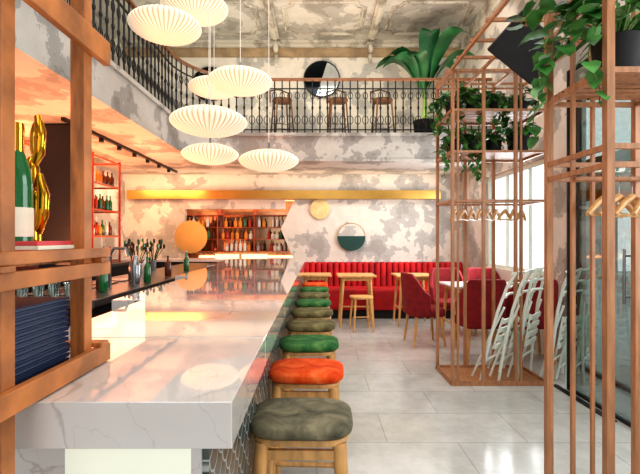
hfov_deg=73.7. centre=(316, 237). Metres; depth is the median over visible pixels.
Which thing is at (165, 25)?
pendant lamp
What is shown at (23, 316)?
folder
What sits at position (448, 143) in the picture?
pot
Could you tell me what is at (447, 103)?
pot
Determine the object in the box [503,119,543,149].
pothos
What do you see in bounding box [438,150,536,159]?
slatted shelf
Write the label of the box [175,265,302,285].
countertop
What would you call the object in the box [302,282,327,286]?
bar stool
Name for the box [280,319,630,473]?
floor
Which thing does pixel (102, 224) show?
liquor bottle
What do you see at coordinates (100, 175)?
liquor bottle
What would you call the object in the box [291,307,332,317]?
seat cushion
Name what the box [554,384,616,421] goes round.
trim
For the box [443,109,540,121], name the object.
slatted shelf
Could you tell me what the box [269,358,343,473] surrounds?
bar stool
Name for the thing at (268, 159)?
pendant lamp
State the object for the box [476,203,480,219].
hanger
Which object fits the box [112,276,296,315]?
countertop
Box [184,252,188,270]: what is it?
liquor bottle
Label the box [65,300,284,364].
countertop
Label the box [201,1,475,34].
trim
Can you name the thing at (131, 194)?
band
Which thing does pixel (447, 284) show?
dining table
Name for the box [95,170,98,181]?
liquor bottle
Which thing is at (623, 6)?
pothos
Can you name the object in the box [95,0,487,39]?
ceiling
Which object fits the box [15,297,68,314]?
folder
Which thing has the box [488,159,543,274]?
window
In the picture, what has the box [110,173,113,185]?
liquor bottle
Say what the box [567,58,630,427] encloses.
door
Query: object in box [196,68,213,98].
pendant lamp
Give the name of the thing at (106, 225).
liquor bottle
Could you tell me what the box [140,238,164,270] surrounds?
utensil holder
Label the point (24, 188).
champagne bottle
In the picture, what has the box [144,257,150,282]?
liquor bottle
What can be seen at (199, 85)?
pendant lamp
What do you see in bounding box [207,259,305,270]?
countertop
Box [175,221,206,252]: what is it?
disc
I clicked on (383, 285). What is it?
banquette
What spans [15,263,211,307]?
countertop
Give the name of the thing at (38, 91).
balcony
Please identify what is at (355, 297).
stool
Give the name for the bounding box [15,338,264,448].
countertop
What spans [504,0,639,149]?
pothos
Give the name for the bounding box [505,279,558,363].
dining chair
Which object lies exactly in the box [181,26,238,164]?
pendant lamp
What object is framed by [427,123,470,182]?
pothos
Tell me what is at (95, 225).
liquor bottle
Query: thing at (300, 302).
seat cushion
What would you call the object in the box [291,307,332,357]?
bar stool
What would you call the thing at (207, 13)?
pendant lamp
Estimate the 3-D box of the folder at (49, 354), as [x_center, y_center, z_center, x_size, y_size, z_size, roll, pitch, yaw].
[-0.681,0.260,0.925,0.175,0.012,0.200,0,0,0]
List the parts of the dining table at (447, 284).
leg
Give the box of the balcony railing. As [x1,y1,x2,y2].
[64,0,491,132]
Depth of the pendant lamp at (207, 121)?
3.49 m
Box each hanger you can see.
[459,203,469,220]
[467,203,476,220]
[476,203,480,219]
[486,205,493,220]
[492,209,500,220]
[497,203,512,220]
[518,209,526,220]
[585,196,623,217]
[597,175,637,217]
[615,175,639,216]
[631,198,639,215]
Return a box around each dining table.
[302,273,331,286]
[336,273,376,326]
[391,273,428,326]
[439,281,526,348]
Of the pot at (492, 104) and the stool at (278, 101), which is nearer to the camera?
the pot at (492, 104)
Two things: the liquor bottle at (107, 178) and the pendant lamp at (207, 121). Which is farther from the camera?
the liquor bottle at (107, 178)
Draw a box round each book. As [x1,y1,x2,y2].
[15,241,71,245]
[15,245,73,249]
[15,249,60,251]
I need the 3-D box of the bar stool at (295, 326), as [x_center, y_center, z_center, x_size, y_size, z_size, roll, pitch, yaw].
[-0.046,1.011,3.295,0.390,0.740,0.334,0,0,3]
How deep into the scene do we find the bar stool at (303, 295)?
4.87 m
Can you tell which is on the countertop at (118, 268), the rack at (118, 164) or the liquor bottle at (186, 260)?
the rack at (118, 164)
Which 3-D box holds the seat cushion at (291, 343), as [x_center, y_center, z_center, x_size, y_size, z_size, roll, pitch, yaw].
[-0.049,0.671,2.730,0.376,0.060,0.310,0,0,-1]
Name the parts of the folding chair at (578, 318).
leg, frame leg, frame leg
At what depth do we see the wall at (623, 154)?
14.61 m
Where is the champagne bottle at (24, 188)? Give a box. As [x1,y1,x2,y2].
[15,122,33,240]
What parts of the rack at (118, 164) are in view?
post, rail, rail, rail, rail, post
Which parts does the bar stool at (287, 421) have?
leg, leg, seat frame, leg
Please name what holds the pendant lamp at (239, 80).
hanging from the ceiling
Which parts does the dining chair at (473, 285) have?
leg, leg, seat, backrest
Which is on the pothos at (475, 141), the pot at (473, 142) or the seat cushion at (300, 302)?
the pot at (473, 142)
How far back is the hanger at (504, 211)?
4.21 m
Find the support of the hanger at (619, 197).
hanging from the rack at (620, 82)
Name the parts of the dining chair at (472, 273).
backrest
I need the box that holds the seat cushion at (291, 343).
[280,335,338,351]
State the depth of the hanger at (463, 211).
4.22 m
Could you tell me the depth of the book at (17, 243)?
0.90 m
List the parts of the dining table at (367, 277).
leg, leg, leg, leg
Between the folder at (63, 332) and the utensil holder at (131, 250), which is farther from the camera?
the utensil holder at (131, 250)
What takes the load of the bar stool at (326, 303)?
on the floor
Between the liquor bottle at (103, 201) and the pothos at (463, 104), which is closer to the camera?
the pothos at (463, 104)
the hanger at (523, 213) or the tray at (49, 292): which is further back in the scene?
the hanger at (523, 213)
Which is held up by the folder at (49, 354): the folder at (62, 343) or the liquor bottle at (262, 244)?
the folder at (62, 343)
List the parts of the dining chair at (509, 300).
backrest, leg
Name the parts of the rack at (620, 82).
post, rail, slim post, rail, rail, rail, rail, slim post, rail, rail, rail, hanging rod, post, rail, rail, rail, post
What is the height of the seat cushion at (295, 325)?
0.060 m
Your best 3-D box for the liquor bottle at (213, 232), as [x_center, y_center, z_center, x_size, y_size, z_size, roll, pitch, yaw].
[-1.990,-0.081,8.245,0.066,0.200,0.064,0,0,0]
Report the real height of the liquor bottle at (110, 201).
0.220 m
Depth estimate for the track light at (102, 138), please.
5.52 m
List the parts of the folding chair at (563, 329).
leg, seat rail, leg, frame leg, frame leg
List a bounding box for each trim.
[15,42,476,160]
[120,40,460,47]
[122,48,460,57]
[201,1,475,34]
[262,0,386,62]
[461,0,503,49]
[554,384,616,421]
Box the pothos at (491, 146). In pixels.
[473,127,518,184]
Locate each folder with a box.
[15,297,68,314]
[15,302,68,321]
[15,307,68,327]
[15,313,67,333]
[15,318,68,340]
[15,323,68,346]
[15,328,68,352]
[15,333,68,359]
[15,338,68,365]
[15,344,69,372]
[15,349,69,378]
[15,355,68,384]
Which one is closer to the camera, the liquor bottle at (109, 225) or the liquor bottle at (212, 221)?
the liquor bottle at (109, 225)
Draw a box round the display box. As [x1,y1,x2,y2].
[214,252,268,258]
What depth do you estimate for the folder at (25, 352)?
0.92 m
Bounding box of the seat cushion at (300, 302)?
[295,299,330,306]
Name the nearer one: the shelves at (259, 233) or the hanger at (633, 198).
the hanger at (633, 198)
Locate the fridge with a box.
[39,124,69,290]
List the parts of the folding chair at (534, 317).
leg, seat rail, frame leg, leg, frame leg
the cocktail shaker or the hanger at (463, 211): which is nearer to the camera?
the cocktail shaker
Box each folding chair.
[471,271,532,380]
[489,268,542,380]
[507,267,543,380]
[539,268,581,376]
[555,267,589,383]
[576,266,600,383]
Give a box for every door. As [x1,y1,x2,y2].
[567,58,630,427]
[576,100,630,393]
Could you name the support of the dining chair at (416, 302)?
on the floor
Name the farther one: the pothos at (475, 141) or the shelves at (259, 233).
the shelves at (259, 233)
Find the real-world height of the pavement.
0.100 m
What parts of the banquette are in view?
backrest, seat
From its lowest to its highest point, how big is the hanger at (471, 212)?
0.210 m
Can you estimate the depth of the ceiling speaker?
3.30 m
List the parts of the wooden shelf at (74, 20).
post, cross rail, rail, rail, rail, rail, post, cross rail, cross rail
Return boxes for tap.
[108,247,129,286]
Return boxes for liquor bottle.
[94,195,97,208]
[94,221,97,234]
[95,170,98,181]
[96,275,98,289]
[98,194,101,208]
[98,223,101,234]
[99,171,102,182]
[99,274,107,291]
[100,220,104,234]
[102,196,104,209]
[105,172,109,184]
[105,196,108,209]
[105,220,108,234]
[108,222,111,234]
[109,196,111,210]
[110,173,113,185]
[142,255,146,277]
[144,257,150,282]
[165,256,170,275]
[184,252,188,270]
[211,217,214,226]
[212,229,215,238]
[219,217,222,226]
[221,230,224,238]
[224,218,227,226]
[229,217,232,226]
[244,230,247,238]
[247,242,250,250]
[260,241,263,250]
[262,218,265,226]
[267,229,270,238]
[275,216,278,226]
[277,243,281,250]
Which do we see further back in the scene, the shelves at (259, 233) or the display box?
the shelves at (259, 233)
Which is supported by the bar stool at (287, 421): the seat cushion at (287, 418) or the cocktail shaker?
the seat cushion at (287, 418)
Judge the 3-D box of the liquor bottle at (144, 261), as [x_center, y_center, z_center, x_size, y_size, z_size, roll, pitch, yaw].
[-1.650,0.269,4.100,0.060,0.220,0.058,0,0,0]
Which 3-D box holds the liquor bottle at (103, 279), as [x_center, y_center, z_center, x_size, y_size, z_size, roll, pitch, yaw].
[-1.500,0.269,3.000,0.060,0.220,0.058,0,0,0]
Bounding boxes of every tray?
[28,290,69,295]
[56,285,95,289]
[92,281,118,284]
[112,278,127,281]
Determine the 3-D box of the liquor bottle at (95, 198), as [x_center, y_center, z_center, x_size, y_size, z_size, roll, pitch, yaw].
[-3.134,-0.512,6.042,0.060,0.200,0.058,0,0,0]
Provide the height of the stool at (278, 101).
1.015 m
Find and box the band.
[127,190,440,199]
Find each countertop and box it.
[15,261,129,294]
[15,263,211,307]
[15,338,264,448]
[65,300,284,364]
[112,258,227,268]
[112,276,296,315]
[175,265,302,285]
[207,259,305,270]
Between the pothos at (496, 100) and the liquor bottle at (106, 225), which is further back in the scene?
the liquor bottle at (106, 225)
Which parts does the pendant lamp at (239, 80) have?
lamp shade, cord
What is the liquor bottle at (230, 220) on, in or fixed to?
on the shelves at (259, 233)
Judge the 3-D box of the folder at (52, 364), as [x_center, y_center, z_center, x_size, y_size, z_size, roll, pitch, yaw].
[-0.682,0.284,0.925,0.175,0.012,0.200,0,0,0]
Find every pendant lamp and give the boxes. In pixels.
[127,0,201,45]
[160,0,227,26]
[169,99,246,137]
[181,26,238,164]
[188,75,232,99]
[207,0,271,96]
[239,0,298,171]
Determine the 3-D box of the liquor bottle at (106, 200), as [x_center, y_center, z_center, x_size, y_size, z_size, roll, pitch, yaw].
[-3.132,-0.522,6.366,0.060,0.220,0.058,0,0,0]
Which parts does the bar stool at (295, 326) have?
seat frame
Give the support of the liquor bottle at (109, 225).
on the rack at (118, 164)
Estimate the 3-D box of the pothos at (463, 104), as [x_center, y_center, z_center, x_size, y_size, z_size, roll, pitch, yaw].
[1.563,-1.204,4.274,0.450,0.546,0.538,0,0,0]
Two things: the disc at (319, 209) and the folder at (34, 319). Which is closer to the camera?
the folder at (34, 319)
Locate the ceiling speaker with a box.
[487,10,562,84]
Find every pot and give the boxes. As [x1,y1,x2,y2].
[445,101,459,112]
[446,139,460,151]
[466,101,480,107]
[468,139,479,149]
[487,139,501,149]
[488,101,503,107]
[506,133,530,149]
[512,101,528,107]
[590,30,639,67]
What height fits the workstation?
1.311 m
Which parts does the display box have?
lid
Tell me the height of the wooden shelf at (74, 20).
2.300 m
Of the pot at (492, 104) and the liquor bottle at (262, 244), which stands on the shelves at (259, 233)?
the liquor bottle at (262, 244)
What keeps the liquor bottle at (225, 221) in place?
on the shelves at (259, 233)
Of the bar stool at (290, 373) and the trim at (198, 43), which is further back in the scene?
the trim at (198, 43)
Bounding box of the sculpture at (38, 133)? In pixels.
[27,115,49,240]
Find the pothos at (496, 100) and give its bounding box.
[476,91,512,133]
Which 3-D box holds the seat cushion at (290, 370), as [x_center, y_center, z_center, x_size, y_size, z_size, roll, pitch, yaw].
[-0.052,0.671,2.165,0.376,0.060,0.310,0,0,2]
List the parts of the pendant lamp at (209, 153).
lamp shade, cord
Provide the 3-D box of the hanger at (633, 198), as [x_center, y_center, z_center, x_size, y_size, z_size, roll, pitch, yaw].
[1.550,-0.206,2.100,0.410,0.210,0.036,0,0,-34]
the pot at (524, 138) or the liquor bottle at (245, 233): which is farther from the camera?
the liquor bottle at (245, 233)
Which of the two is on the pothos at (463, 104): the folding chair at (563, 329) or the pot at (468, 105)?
the pot at (468, 105)
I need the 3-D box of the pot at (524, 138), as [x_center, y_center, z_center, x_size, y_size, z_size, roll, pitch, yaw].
[2.000,-0.925,4.250,0.227,0.190,0.227,0,0,0]
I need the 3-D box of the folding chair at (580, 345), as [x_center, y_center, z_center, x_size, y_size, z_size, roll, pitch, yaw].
[2.657,0.831,4.214,0.180,1.102,0.450,0,0,44]
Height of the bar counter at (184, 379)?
1.060 m
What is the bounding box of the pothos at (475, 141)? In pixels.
[459,127,501,173]
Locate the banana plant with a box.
[375,26,476,132]
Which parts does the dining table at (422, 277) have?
leg, leg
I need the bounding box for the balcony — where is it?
[15,0,489,173]
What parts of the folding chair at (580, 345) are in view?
leg, frame leg, seat rail, leg, frame leg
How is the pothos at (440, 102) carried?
on the rack at (455, 375)
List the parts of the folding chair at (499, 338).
leg, seat rail, frame leg, leg, frame leg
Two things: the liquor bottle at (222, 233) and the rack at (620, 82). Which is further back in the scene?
the liquor bottle at (222, 233)
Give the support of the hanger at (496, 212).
hanging from the rack at (455, 375)
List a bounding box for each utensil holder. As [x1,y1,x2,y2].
[124,238,151,274]
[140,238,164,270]
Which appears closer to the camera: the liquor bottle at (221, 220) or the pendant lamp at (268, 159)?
the pendant lamp at (268, 159)
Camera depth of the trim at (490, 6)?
6.83 m
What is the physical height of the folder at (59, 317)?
0.012 m
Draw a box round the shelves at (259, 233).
[187,200,293,257]
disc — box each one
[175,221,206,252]
[310,199,329,218]
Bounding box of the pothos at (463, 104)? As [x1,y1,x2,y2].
[455,86,489,137]
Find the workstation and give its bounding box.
[15,247,211,325]
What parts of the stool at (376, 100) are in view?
leg, backrest, seat, leg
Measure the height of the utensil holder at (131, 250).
0.376 m
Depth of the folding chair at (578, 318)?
4.11 m
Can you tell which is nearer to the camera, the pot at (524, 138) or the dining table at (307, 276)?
the pot at (524, 138)
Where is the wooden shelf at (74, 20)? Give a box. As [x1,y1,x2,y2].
[0,0,109,473]
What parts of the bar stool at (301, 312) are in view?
seat frame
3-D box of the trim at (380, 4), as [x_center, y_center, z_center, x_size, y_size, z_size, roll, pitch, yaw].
[-0.440,-3.430,6.465,6.320,0.380,2.930,0,0,0]
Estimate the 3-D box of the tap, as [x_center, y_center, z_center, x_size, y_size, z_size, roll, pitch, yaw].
[-1.530,0.225,3.300,0.163,0.311,0.023,0,0,0]
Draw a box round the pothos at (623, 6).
[587,5,639,100]
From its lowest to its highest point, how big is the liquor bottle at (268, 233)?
0.200 m
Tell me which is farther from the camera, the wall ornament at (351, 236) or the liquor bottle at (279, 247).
the liquor bottle at (279, 247)
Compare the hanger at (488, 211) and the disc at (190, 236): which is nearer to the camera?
the hanger at (488, 211)
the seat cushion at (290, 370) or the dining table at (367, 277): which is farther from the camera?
the dining table at (367, 277)
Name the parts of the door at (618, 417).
handle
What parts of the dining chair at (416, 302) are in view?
leg, leg, backrest, seat, leg, leg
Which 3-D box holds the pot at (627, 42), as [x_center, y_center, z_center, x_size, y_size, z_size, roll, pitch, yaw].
[1.460,-0.860,2.080,0.227,0.200,0.227,0,0,0]
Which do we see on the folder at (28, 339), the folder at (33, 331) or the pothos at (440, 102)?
the folder at (33, 331)
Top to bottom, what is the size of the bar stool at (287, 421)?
0.740 m
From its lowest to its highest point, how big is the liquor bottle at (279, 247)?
0.150 m
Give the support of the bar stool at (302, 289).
on the floor
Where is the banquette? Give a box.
[304,262,462,318]
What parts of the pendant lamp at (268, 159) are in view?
cord, lamp shade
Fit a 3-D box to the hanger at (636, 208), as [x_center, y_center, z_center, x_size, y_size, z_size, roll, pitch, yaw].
[1.615,-0.206,2.100,0.410,0.210,0.036,0,0,-40]
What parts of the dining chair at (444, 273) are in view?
seat, backrest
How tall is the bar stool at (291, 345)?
0.740 m
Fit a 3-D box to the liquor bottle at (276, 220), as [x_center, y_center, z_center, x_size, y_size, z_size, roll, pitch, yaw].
[-0.768,-0.321,8.204,0.060,0.220,0.058,0,0,0]
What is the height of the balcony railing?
0.870 m
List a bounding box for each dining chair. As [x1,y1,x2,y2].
[401,272,445,347]
[429,268,462,335]
[455,279,506,363]
[467,268,499,335]
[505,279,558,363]
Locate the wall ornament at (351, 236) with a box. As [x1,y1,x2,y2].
[337,223,364,250]
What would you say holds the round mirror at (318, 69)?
attached to the wall at (395, 230)
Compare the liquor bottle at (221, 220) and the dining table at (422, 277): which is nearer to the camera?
the dining table at (422, 277)
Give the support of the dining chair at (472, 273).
on the floor
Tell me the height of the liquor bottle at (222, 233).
0.180 m
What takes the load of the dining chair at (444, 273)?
on the floor
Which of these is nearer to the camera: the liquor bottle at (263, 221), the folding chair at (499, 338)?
the folding chair at (499, 338)
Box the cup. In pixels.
[149,260,156,270]
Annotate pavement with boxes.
[586,271,630,385]
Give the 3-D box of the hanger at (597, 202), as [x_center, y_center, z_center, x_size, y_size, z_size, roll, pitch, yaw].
[1.420,-0.206,2.100,0.410,0.210,0.036,0,0,-36]
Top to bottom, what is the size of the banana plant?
1.723 m
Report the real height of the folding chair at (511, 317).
1.074 m
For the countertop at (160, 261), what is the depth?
7.35 m
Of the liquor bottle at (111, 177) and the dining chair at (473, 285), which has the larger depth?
the liquor bottle at (111, 177)
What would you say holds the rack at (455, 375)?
on the floor
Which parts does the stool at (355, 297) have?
leg, leg, seat, leg, leg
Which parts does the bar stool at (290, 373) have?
leg, leg, seat frame, leg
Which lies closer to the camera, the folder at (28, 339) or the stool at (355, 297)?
the folder at (28, 339)
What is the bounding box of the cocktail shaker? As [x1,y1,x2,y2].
[129,255,140,285]
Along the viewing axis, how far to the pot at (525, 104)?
4.18 m
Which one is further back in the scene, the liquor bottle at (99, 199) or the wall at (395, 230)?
the wall at (395, 230)
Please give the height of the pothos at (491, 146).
0.574 m
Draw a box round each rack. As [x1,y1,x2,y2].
[16,140,120,269]
[435,0,581,385]
[544,0,639,473]
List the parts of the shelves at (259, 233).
shelf, shelf, shelf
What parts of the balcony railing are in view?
rail, rail, handrail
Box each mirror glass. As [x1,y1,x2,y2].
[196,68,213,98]
[305,62,326,94]
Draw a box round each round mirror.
[194,66,216,100]
[303,61,339,96]
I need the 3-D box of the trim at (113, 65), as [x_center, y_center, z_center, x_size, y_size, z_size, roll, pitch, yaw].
[-0.879,-1.405,4.591,3.302,0.430,7.573,0,0,38]
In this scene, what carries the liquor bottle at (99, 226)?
on the rack at (118, 164)
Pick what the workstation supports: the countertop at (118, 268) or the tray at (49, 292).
the tray at (49, 292)
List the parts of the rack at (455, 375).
post, rail, rail, rail, rail, rail, post, slim post, post, canopy rail, rail, rail, rail, rail, rail, rail, post, board, post, hanging rod, canopy rail, rail, rail, rail, rail, post, slim post, post, rail, rail, rail, rail, canopy rail, canopy rail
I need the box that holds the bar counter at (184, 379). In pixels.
[15,259,305,473]
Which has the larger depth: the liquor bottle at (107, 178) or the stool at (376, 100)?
the stool at (376, 100)
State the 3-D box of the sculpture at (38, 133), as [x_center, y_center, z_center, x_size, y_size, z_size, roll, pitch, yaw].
[-0.673,-0.124,1.025,0.067,0.343,0.039,0,0,22]
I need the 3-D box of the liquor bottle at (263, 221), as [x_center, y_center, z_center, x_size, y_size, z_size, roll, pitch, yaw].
[-1.028,-0.301,8.271,0.072,0.180,0.070,0,0,0]
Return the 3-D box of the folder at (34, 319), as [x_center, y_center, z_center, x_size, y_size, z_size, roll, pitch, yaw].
[-0.682,0.172,0.925,0.175,0.012,0.200,0,0,0]
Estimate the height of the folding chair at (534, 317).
1.092 m
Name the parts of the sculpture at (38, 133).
arm, arm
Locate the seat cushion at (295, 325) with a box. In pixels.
[286,319,334,331]
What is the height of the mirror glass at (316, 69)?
0.660 m
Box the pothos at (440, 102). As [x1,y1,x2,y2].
[427,81,478,138]
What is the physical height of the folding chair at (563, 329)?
1.092 m
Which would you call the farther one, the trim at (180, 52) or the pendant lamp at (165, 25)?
the trim at (180, 52)
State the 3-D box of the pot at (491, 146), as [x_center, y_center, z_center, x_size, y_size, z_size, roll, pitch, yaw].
[1.760,-0.900,4.250,0.154,0.140,0.154,0,0,0]
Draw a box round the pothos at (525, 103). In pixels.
[500,84,542,138]
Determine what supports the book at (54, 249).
on the book
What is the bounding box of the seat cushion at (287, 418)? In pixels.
[250,397,352,440]
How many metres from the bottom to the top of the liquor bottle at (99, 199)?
0.220 m
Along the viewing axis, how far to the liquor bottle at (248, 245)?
8.19 m
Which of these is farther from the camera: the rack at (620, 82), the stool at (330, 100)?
the stool at (330, 100)
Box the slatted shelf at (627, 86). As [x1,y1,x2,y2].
[551,66,639,99]
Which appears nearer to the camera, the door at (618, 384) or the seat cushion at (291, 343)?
the seat cushion at (291, 343)
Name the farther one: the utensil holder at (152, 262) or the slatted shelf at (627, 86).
the utensil holder at (152, 262)
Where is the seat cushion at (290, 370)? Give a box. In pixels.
[269,358,343,383]
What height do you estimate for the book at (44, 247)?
0.009 m
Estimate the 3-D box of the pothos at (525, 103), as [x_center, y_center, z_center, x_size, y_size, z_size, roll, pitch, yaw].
[2.023,-1.212,4.272,0.437,0.538,0.498,0,0,35]
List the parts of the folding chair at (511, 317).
leg, frame leg, leg, frame leg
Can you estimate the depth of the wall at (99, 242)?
7.48 m
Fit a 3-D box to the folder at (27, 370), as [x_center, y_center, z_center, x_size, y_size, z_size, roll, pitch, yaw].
[-0.681,0.272,0.925,0.175,0.012,0.200,0,0,0]
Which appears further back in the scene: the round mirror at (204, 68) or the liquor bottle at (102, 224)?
the round mirror at (204, 68)
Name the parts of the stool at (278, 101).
leg, leg, backrest, seat, leg, leg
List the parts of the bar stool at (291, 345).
leg, seat frame, leg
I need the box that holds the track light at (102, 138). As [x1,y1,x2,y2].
[61,117,177,172]
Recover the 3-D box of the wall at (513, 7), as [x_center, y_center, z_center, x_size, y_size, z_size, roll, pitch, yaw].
[2.810,-1.120,3.200,0.180,5.000,10.800,0,0,0]
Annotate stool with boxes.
[250,397,352,473]
[269,89,293,132]
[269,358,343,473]
[280,335,338,467]
[286,319,334,390]
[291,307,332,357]
[295,299,330,357]
[298,292,329,298]
[300,287,328,292]
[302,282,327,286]
[326,89,348,132]
[349,295,373,332]
[370,89,394,132]
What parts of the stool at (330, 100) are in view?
leg, leg, backrest, seat, leg, leg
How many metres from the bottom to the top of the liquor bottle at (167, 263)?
0.200 m
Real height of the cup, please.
0.120 m
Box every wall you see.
[20,0,124,268]
[125,58,461,282]
[462,0,630,365]
[586,149,630,278]

